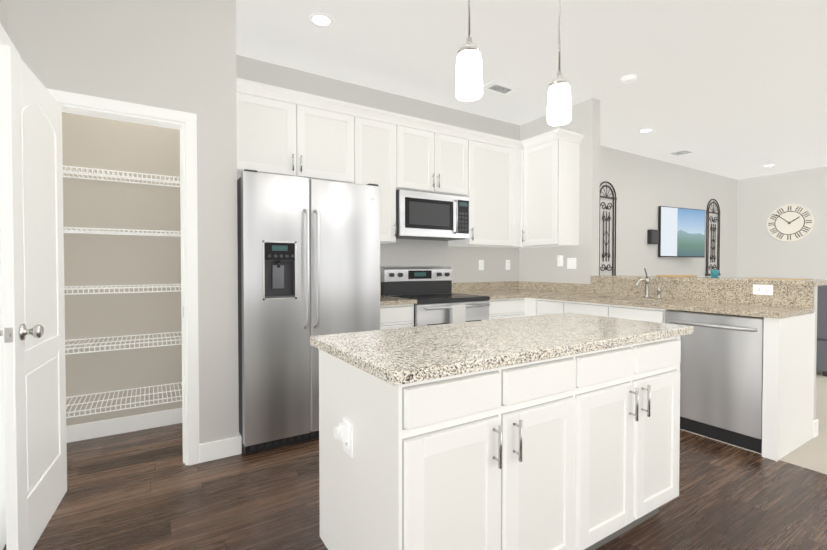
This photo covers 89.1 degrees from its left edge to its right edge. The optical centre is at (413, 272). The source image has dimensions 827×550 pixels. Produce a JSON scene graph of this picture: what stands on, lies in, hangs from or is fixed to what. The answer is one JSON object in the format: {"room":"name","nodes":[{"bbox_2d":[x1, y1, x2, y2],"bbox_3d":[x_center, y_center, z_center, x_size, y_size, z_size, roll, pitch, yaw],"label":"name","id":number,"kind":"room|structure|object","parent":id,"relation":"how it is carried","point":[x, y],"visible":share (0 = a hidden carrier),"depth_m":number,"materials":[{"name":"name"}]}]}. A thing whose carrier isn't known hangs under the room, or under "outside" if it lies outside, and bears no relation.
{"room":"kitchen","nodes":[
{"label":"kitchen","id":0,"kind":"room"},
{"bbox_2d":[0,0,6,32],"bbox_3d":[-0.649,-0.250,-0.194,0.120,2.920,6.980,-1,1,-32],"label":"wall","id":1,"kind":"structure","parent":0,"point":[3,12],"depth_m":2.04,"materials":[{"name":"grey paint"}]},
{"bbox_2d":[0,23,20,549],"bbox_3d":[-1.411,0.051,1.204,0.062,2.240,2.150,-1,1,-32],"label":"door frame","id":2,"kind":"structure","parent":1,"relation":"attached to","point":[5,39],"depth_m":1.77,"materials":[{"name":"white wood"}]},
{"bbox_2d":[62,112,181,425],"bbox_3d":[-1.867,-0.299,2.752,0.946,2.918,0.691,-1,1,-32],"label":"wall","id":3,"kind":"structure","parent":0,"point":[97,259],"depth_m":3.01,"materials":[{"name":"beige paint"}]},
{"bbox_2d":[63,165,179,186],"bbox_3d":[-1.946,-0.638,2.872,0.944,0.040,0.389,-1,1,-32],"label":"shelf","id":4,"kind":"object","parent":3,"relation":"attached to","point":[118,176],"visible":0.58,"depth_m":2.78,"materials":[{"name":"white metal"}]},
{"bbox_2d":[64,284,180,294],"bbox_3d":[-1.946,0.107,2.884,0.944,0.040,0.389,-1,1,-32],"label":"shelf","id":5,"kind":"object","parent":3,"relation":"attached to","point":[104,287],"visible":0.69,"depth_m":2.76,"materials":[{"name":"white metal"}]},
{"bbox_2d":[64,227,180,236],"bbox_3d":[-1.946,-0.268,2.878,0.944,0.040,0.389,-1,1,-32],"label":"shelf","id":6,"kind":"object","parent":3,"relation":"attached to","point":[80,231],"visible":0.65,"depth_m":2.75,"materials":[{"name":"white metal"}]},
{"bbox_2d":[65,331,181,354],"bbox_3d":[-1.946,0.472,2.890,0.944,0.040,0.389,-1,1,-32],"label":"shelf","id":7,"kind":"object","parent":3,"relation":"attached to","point":[124,344],"visible":0.58,"depth_m":2.80,"materials":[{"name":"white metal"}]},
{"bbox_2d":[66,382,181,417],"bbox_3d":[-1.946,0.862,2.897,0.944,0.040,0.389,-1,1,-32],"label":"shelf","id":8,"kind":"object","parent":3,"relation":"attached to","point":[125,404],"visible":0.69,"depth_m":2.82,"materials":[{"name":"white metal"}]},
{"bbox_2d":[66,408,181,442],"bbox_3d":[-2.047,1.097,3.063,0.950,0.115,0.017,-1,1,-32],"label":"baseboard","id":9,"kind":"structure","parent":3,"relation":"attached to","point":[84,431],"depth_m":3.03,"materials":[{"name":"white wood"}]},
{"bbox_2d":[7,0,238,443],"bbox_3d":[-1.602,-0.295,2.439,1.065,2.920,0.115,-1,1,-32],"label":"wall","id":10,"kind":"structure","parent":0,"point":[178,55],"depth_m":2.52,"materials":[{"name":"grey paint"}]},
{"bbox_2d":[0,44,66,549],"bbox_3d":[-1.724,0.148,1.896,0.166,2.030,0.698,-1,1,-32],"label":"pantry door","id":11,"kind":"structure","parent":10,"relation":"in","point":[32,332],"depth_m":1.78,"materials":[{"name":"white wood"}]},
{"bbox_2d":[47,88,199,465],"bbox_3d":[-1.658,0.105,2.411,0.739,2.122,0.147,-1,1,-32],"label":"door frame","id":12,"kind":"structure","parent":10,"relation":"attached to","point":[187,127],"depth_m":2.52,"materials":[{"name":"white wood"}]},
{"bbox_2d":[209,440,218,453],"bbox_3d":[-1.462,1.098,3.011,0.014,0.115,0.665,-1,1,-32],"label":"baseboard","id":13,"kind":"structure","parent":10,"relation":"attached to","point":[218,449],"depth_m":2.61,"materials":[{"name":"white wood"}]},
{"bbox_2d":[230,433,241,454],"bbox_3d":[-1.191,1.102,2.822,0.014,0.115,0.314,-1,1,-32],"label":"baseboard","id":14,"kind":"structure","parent":10,"relation":"attached to","point":[236,442],"depth_m":2.68,"materials":[{"name":"white wood"}]},
{"bbox_2d":[3,423,826,549],"bbox_3d":[0.006,1.232,0.314,6.283,0.060,7.100,-1,1,-32],"label":"floor","id":15,"kind":"structure","parent":0,"point":[146,489],"depth_m":2.14,"materials":[{"name":"brown wood"}]},
{"bbox_2d":[237,169,379,454],"bbox_3d":[-0.860,0.245,3.220,0.967,1.815,0.909,-1,1,-32],"label":"fridge","id":16,"kind":"object","parent":15,"relation":"on","point":[308,257],"visible":0.88,"depth_m":2.81,"materials":[{"name":"grey metal"}]},
{"bbox_2d":[380,304,413,329],"bbox_3d":[-0.345,0.701,3.747,0.440,0.884,0.645,-1,1,-32],"label":"base cabinet","id":17,"kind":"object","parent":15,"relation":"on","point":[391,316],"depth_m":3.50,"materials":[{"name":"white wood"}]},
{"bbox_2d":[380,285,416,305],"bbox_3d":[-0.339,0.191,3.727,0.448,0.135,0.677,-1,1,-32],"label":"countertop","id":18,"kind":"structure","parent":17,"relation":"on","point":[384,300],"depth_m":3.51,"materials":[{"name":"stone"}]},
{"bbox_2d":[381,266,489,326],"bbox_3d":[0.222,0.538,4.038,0.820,1.200,0.731,-1,1,-32],"label":"range","id":19,"kind":"object","parent":15,"relation":"on","point":[428,285],"visible":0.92,"depth_m":4.06,"materials":[{"name":"silver metal"}]},
{"bbox_2d":[319,336,680,549],"bbox_3d":[0.462,0.733,1.842,1.571,0.885,0.681,-1,1,-32],"label":"kitchen island","id":20,"kind":"object","parent":15,"relation":"on","point":[580,451],"visible":0.98,"depth_m":1.46,"materials":[{"name":"white wood"}]},
{"bbox_2d":[333,417,352,457],"bbox_3d":[-0.246,0.567,1.443,0.048,0.118,0.075,-1,1,-32],"label":"outlet","id":21,"kind":"object","parent":20,"relation":"attached to","point":[343,432],"visible":1,"depth_m":1.43,"materials":[{"name":"white plastic"}]},
{"bbox_2d":[310,313,692,385],"bbox_3d":[0.452,0.273,1.852,1.630,0.035,0.700,-1,1,-32],"label":"island countertop","id":22,"kind":"structure","parent":20,"relation":"on","point":[398,356],"depth_m":1.59,"materials":[{"name":"stone"}]},
{"bbox_2d":[487,298,519,319],"bbox_3d":[0.762,0.689,4.442,0.513,0.884,0.645,-1,1,-32],"label":"base cabinet","id":23,"kind":"object","parent":15,"relation":"on","point":[498,308],"depth_m":4.15,"materials":[{"name":"white wood"}]},
{"bbox_2d":[452,282,527,299],"bbox_3d":[0.760,0.179,4.417,0.496,0.135,0.677,-1,1,-32],"label":"countertop","id":24,"kind":"structure","parent":23,"relation":"on","point":[494,290],"depth_m":4.69,"materials":[{"name":"stone"}]},
{"bbox_2d":[496,279,814,318],"bbox_3d":[1.762,0.165,3.850,0.598,0.183,2.702,-1,1,-32],"label":"countertop","id":25,"kind":"structure","parent":23,"relation":"on","point":[784,301],"depth_m":3.37,"materials":[{"name":"stone"}]},
{"bbox_2d":[635,268,650,297],"bbox_3d":[2.032,0.089,3.731,0.203,0.267,0.062,-1,1,-32],"label":"faucet","id":26,"kind":"object","parent":25,"relation":"on","point":[646,280],"visible":0.98,"depth_m":3.75,"materials":[{"name":"silver metal"}]},
{"bbox_2d":[657,288,661,298],"bbox_3d":[2.152,0.176,3.680,0.040,0.095,0.039,-1,1,-32],"label":"sprayer","id":27,"kind":"object","parent":25,"relation":"on","point":[659,293],"visible":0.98,"depth_m":3.67,"materials":[{"name":"silver metal"}]},
{"bbox_2d":[753,284,772,294],"bbox_3d":[2.565,0.123,3.086,0.009,0.075,0.118,-1,1,-32],"label":"outlet","id":28,"kind":"object","parent":25,"relation":"attached to","point":[762,289],"visible":1,"depth_m":3.08,"materials":[{"name":"white plastic"}]},
{"bbox_2d":[520,298,539,316],"bbox_3d":[1.414,0.690,4.370,0.640,0.884,0.210,-1,1,-32],"label":"base cabinet","id":29,"kind":"object","parent":15,"relation":"on","point":[528,306],"depth_m":4.26,"materials":[{"name":"white wood"}]},
{"bbox_2d":[540,299,583,314],"bbox_3d":[1.587,0.694,4.164,0.565,0.884,0.457,-1,1,-32],"label":"base cabinet","id":30,"kind":"object","parent":15,"relation":"on","point":[547,306],"depth_m":3.96,"materials":[{"name":"white wood"}]},
{"bbox_2d":[665,310,763,453],"bbox_3d":[2.247,0.719,3.034,0.610,0.872,0.596,-1,1,-32],"label":"dishwasher","id":31,"kind":"object","parent":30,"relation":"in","point":[721,378],"visible":0.77,"depth_m":2.84,"materials":[{"name":"grey metal"}]},
{"bbox_2d":[236,55,737,295],"bbox_3d":[1.965,-0.349,5.638,10.750,2.920,0.120,-1,1,-32],"label":"wall","id":32,"kind":"structure","parent":0,"point":[644,187],"depth_m":6.14,"materials":[{"name":"grey paint"}]},
{"bbox_2d":[236,90,355,183],"bbox_3d":[-1.022,-1.057,3.471,1.000,0.580,0.347,-1,1,-32],"label":"upper cabinet","id":33,"kind":"object","parent":32,"relation":"attached to","point":[278,136],"depth_m":3.32,"materials":[{"name":"white wood"}]},
{"bbox_2d":[344,114,403,243],"bbox_3d":[-0.421,-0.816,3.853,0.560,1.075,0.347,-1,1,-32],"label":"upper cabinet","id":34,"kind":"object","parent":32,"relation":"attached to","point":[379,142],"depth_m":3.75,"materials":[{"name":"white wood"}]},
{"bbox_2d":[404,122,471,197],"bbox_3d":[0.113,-1.071,4.183,0.840,0.575,0.347,-1,1,-32],"label":"upper cabinet","id":35,"kind":"object","parent":32,"relation":"attached to","point":[435,161],"depth_m":4.05,"materials":[{"name":"white wood"}]},
{"bbox_2d":[396,189,468,240],"bbox_3d":[0.132,-0.552,4.162,0.816,0.424,0.418,-1,1,-32],"label":"microwave","id":36,"kind":"object","parent":35,"relation":"attached to","point":[429,216],"visible":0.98,"depth_m":3.99,"materials":[{"name":"grey metal"}]},
{"bbox_2d":[448,138,511,247],"bbox_3d":[0.712,-0.828,4.564,0.713,1.075,0.347,-1,1,-32],"label":"upper cabinet","id":37,"kind":"object","parent":32,"relation":"attached to","point":[490,204],"depth_m":4.43,"materials":[{"name":"white wood"}]},
{"bbox_2d":[479,260,483,269],"bbox_3d":[0.779,-0.091,4.820,0.075,0.118,0.009,-1,1,-32],"label":"electrical outlet","id":38,"kind":"object","parent":32,"relation":"attached to","point":[481,264],"visible":1,"depth_m":4.82,"materials":[{"name":"white plastic"}]},
{"bbox_2d":[506,260,509,269],"bbox_3d":[1.134,-0.098,5.043,0.075,0.118,0.009,-1,1,-32],"label":"electrical outlet","id":39,"kind":"object","parent":32,"relation":"attached to","point":[507,264],"visible":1,"depth_m":5.04,"materials":[{"name":"white plastic"}]},
{"bbox_2d":[599,181,616,275],"bbox_3d":[2.783,-0.617,6.053,0.483,1.402,0.028,-1,1,-32],"label":"panel","id":40,"kind":"object","parent":32,"relation":"attached to","point":[613,268],"visible":0.81,"depth_m":6.08,"materials":[{"name":"grey metal"}]},
{"bbox_2d":[647,229,658,243],"bbox_3d":[3.812,-0.572,6.679,0.220,0.230,0.069,-1,1,-32],"label":"cable box","id":41,"kind":"object","parent":32,"relation":"attached to","point":[652,236],"visible":1,"depth_m":6.63,"materials":[{"name":"black plastic"}]},
{"bbox_2d":[658,206,704,257],"bbox_3d":[4.503,-0.674,7.040,1.172,0.822,0.189,-1,1,-32],"label":"tv","id":42,"kind":"object","parent":32,"relation":"attached to","point":[681,232],"visible":0.98,"depth_m":6.99,"materials":[{"name":"black plastic"}]},
{"bbox_2d":[705,199,720,275],"bbox_3d":[5.572,-0.662,7.803,0.542,1.431,0.028,-1,1,-32],"label":"panel","id":43,"kind":"object","parent":32,"relation":"attached to","point":[718,239],"visible":0.94,"depth_m":7.80,"materials":[{"name":"grey metal"}]},
{"bbox_2d":[236,0,826,179],"bbox_3d":[2.859,-1.778,2.054,13.020,0.060,7.100,-1,1,-32],"label":"ceiling","id":44,"kind":"structure","parent":0,"point":[735,89],"depth_m":3.49,"materials":[{"name":"white paint"}]},
{"bbox_2d":[309,13,333,27],"bbox_3d":[-0.643,-1.758,2.924,0.170,0.006,0.170,-1,1,-32],"label":"recessed light","id":45,"kind":"object","parent":44,"relation":"in","point":[323,20],"visible":1,"depth_m":2.92,"materials":[{"name":"white glass"}]},
{"bbox_2d":[456,0,482,100],"bbox_3d":[0.231,-1.236,1.735,0.124,1.009,0.124,-1,1,-32],"label":"pendant light","id":46,"kind":"object","parent":44,"relation":"hanging from","point":[469,81],"visible":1,"depth_m":1.70,"materials":[{"name":"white glass"}]},
{"bbox_2d":[483,81,518,95],"bbox_3d":[0.835,-1.776,4.046,0.340,0.010,0.180,-1,1,-32],"label":"ceiling vent","id":47,"kind":"object","parent":44,"relation":"in","point":[499,88],"visible":0.94,"depth_m":4.03,"materials":[{"name":"white metal"}]},
{"bbox_2d":[547,0,570,125],"bbox_3d":[0.709,-1.239,2.035,0.124,1.013,0.124,-1,1,-32],"label":"pendant light","id":48,"kind":"object","parent":44,"relation":"hanging from","point":[559,104],"visible":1,"depth_m":2.00,"materials":[{"name":"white glass"}]},
{"bbox_2d":[621,75,636,83],"bbox_3d":[1.958,-1.759,3.824,0.132,0.035,0.132,-1,1,-32],"label":"recessed light","id":49,"kind":"object","parent":44,"relation":"attached to","point":[627,79],"visible":1,"depth_m":3.79,"materials":[{"name":"white plastic"}]},
{"bbox_2d":[638,128,652,132],"bbox_3d":[2.939,-1.799,5.315,0.170,0.006,0.170,-1,1,-32],"label":"recessed light","id":50,"kind":"object","parent":44,"relation":"in","point":[645,130],"visible":0.98,"depth_m":5.30,"materials":[{"name":"white"}]},
{"bbox_2d":[666,149,695,155],"bbox_3d":[4.036,-1.815,6.335,0.300,0.010,0.300,-1,1,-32],"label":"ceiling vent","id":51,"kind":"object","parent":44,"relation":"in","point":[681,152],"visible":0.98,"depth_m":6.31,"materials":[{"name":"white metal"}]},
{"bbox_2d":[584,302,655,321],"bbox_3d":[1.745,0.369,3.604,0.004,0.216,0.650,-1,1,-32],"label":"base cabinet","id":52,"kind":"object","parent":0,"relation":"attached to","point":[606,310],"depth_m":3.45,"materials":[{"name":"white wood"}]},
{"bbox_2d":[656,308,668,322],"bbox_3d":[2.064,0.372,3.422,0.350,0.216,0.003,-1,1,-32],"label":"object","id":53,"kind":"structure","parent":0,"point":[660,313],"depth_m":3.18,"materials":[{"name":"white wood"}]},
{"bbox_2d":[519,98,817,420],"bbox_3d":[2.078,-0.322,4.056,0.160,2.920,2.680,-1,1,-32],"label":"wall","id":54,"kind":"structure","parent":0,"point":[539,264],"depth_m":4.39,"materials":[{"name":"grey paint"}]},
{"bbox_2d":[516,130,583,247],"bbox_3d":[1.463,-0.864,4.546,0.347,1.148,0.520,-1,1,-32],"label":"upper cabinet","id":55,"kind":"object","parent":54,"relation":"attached to","point":[552,168],"depth_m":4.36,"materials":[{"name":"white wood"}]},
{"bbox_2d":[557,255,562,265],"bbox_3d":[1.607,-0.134,4.625,0.035,0.119,0.075,-1,1,-32],"label":"electrical outlet","id":56,"kind":"object","parent":54,"relation":"attached to","point":[559,260],"visible":1,"depth_m":4.62,"materials":[{"name":"white plastic"}]},
{"bbox_2d":[567,258,575,268],"bbox_3d":[1.695,-0.102,4.507,0.011,0.118,0.115,-1,1,-32],"label":"light switch","id":57,"kind":"object","parent":54,"relation":"attached to","point":[571,263],"visible":1,"depth_m":4.51,"materials":[{"name":"white plastic"}]},
{"bbox_2d":[590,275,826,285],"bbox_3d":[2.443,0.057,3.675,0.435,0.035,1.715,-1,1,-32],"label":"bar","id":58,"kind":"object","parent":54,"relation":"on","point":[815,282],"visible":0.98,"depth_m":3.34,"materials":[{"name":"beige stone"}]},
{"bbox_2d":[656,274,696,276],"bbox_3d":[2.405,0.026,3.842,0.240,0.020,0.240,-1,1,-32],"label":"woven tray","id":59,"kind":"object","parent":58,"relation":"on","point":[670,275],"visible":1,"depth_m":3.76,"materials":[{"name":"beige wicker"}]},
{"bbox_2d":[710,270,718,277],"bbox_3d":[2.625,0.007,3.661,0.062,0.065,0.061,-1,1,-32],"label":"cup","id":60,"kind":"object","parent":58,"relation":"on","point":[714,273],"visible":1,"depth_m":3.64,"materials":[{"name":"teal ceramic"}]},
{"bbox_2d":[743,278,810,279],"bbox_3d":[2.789,0.045,3.222,0.270,0.004,0.340,-1,1,-32],"label":"placemat","id":61,"kind":"object","parent":58,"relation":"on","point":[778,278],"visible":1,"depth_m":3.25,"materials":[{"name":"beige"}]},
{"bbox_2d":[813,419,818,436],"bbox_3d":[2.422,1.087,3.697,0.014,0.115,1.694,-1,1,-32],"label":"baseboard","id":62,"kind":"structure","parent":54,"relation":"attached to","point":[815,423],"depth_m":2.95,"materials":[{"name":"white wood"}]},
{"bbox_2d":[680,370,826,474],"bbox_3d":[5.520,1.171,3.775,6.737,0.064,7.100,-1,1,-32],"label":"floor carpet","id":63,"kind":"object","parent":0,"point":[811,454],"depth_m":2.80,"materials":[{"name":"beige carpet"}]},
{"bbox_2d":[816,285,826,375],"bbox_3d":[5.165,0.602,5.455,2.200,1.016,0.940,-1,1,-32],"label":"sofa","id":64,"kind":"object","parent":63,"relation":"on","point":[821,358],"visible":0.12,"depth_m":4.56,"materials":[{"name":"grey fabric"}]},
{"bbox_2d":[736,167,826,279],"bbox_3d":[8.354,-0.346,5.458,0.120,2.920,6.980,-1,1,-32],"label":"wall","id":65,"kind":"structure","parent":0,"point":[762,252],"depth_m":7.80,"materials":[{"name":"grey paint"}]},
{"bbox_2d":[766,204,814,241],"bbox_3d":[6.863,-0.913,7.666,0.040,0.680,0.680,-1,1,-32],"label":"round clock","id":66,"kind":"object","parent":65,"relation":"attached to","point":[791,222],"visible":1,"depth_m":7.65,"materials":[{"name":"beige"}]}
]}

